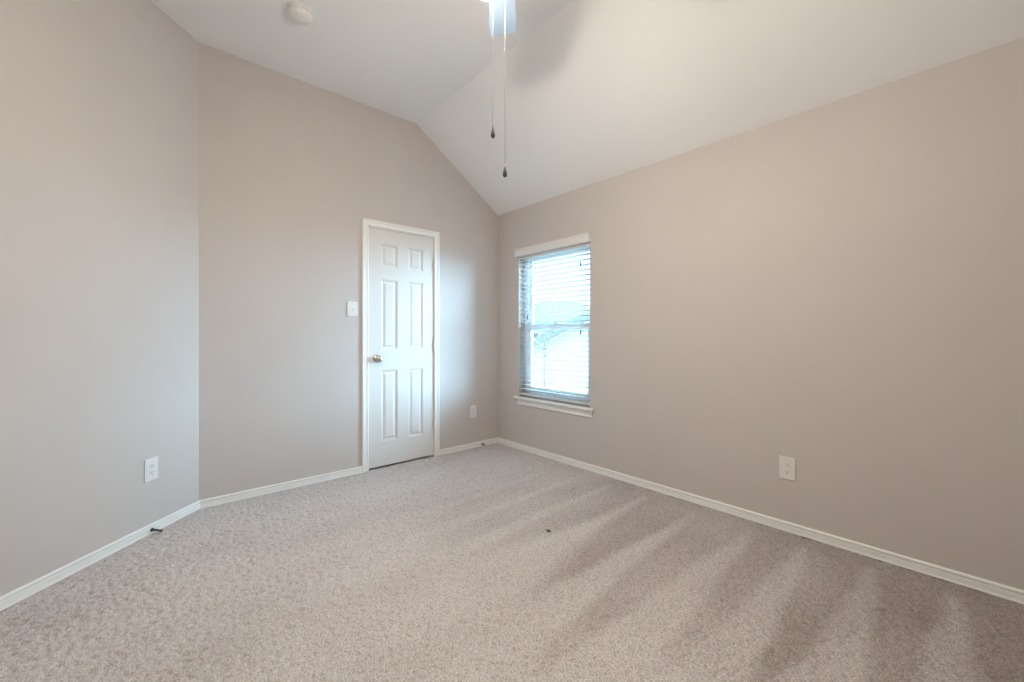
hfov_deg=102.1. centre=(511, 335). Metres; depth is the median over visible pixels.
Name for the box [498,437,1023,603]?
baseboard
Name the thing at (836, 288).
wall
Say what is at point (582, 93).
ceiling
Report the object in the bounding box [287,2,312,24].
smoke detector
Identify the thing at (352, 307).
light switch
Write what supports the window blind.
attached to the window
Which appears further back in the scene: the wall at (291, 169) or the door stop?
the wall at (291, 169)
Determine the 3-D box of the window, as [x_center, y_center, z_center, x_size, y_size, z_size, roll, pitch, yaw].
[0.415,-0.065,3.916,0.192,1.535,0.993,0,0,-41]
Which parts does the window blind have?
ladder cord, rail, ladder cord, ladder cord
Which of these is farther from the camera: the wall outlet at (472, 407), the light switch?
the wall outlet at (472, 407)
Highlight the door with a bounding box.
[362,218,439,472]
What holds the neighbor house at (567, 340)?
on the ground
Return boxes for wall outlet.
[144,456,157,482]
[470,405,475,417]
[779,456,795,480]
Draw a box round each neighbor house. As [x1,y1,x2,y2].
[533,301,589,336]
[533,313,589,392]
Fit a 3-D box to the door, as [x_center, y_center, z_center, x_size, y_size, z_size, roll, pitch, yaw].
[-1.001,0.085,3.752,0.748,2.140,0.185,0,0,-41]
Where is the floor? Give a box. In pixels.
[0,443,1023,681]
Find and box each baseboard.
[0,500,199,611]
[199,466,362,508]
[440,437,497,455]
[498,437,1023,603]
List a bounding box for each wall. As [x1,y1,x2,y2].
[0,0,198,601]
[199,43,497,503]
[498,37,1023,589]
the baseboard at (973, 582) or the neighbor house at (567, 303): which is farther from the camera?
the neighbor house at (567, 303)
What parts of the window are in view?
sill, frame, sash, sash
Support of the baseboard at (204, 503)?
attached to the wall at (291, 169)
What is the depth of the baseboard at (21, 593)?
2.07 m
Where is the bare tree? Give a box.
[533,302,574,387]
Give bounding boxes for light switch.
[347,301,357,316]
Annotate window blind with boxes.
[514,232,590,405]
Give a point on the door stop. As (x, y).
(151, 529)
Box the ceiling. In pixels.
[150,0,1023,215]
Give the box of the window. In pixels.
[514,247,593,417]
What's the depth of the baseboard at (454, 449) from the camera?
4.18 m
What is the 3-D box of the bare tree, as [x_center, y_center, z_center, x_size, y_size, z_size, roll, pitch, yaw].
[0.878,1.604,10.981,1.582,5.305,1.330,0,0,-1]
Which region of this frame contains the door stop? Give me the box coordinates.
[150,528,162,531]
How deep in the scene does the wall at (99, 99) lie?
2.09 m
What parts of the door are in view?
knob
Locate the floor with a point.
(447, 567)
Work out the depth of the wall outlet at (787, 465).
2.44 m
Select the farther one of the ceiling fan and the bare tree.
the bare tree
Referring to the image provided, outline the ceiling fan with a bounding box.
[483,0,516,177]
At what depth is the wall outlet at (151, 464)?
2.41 m

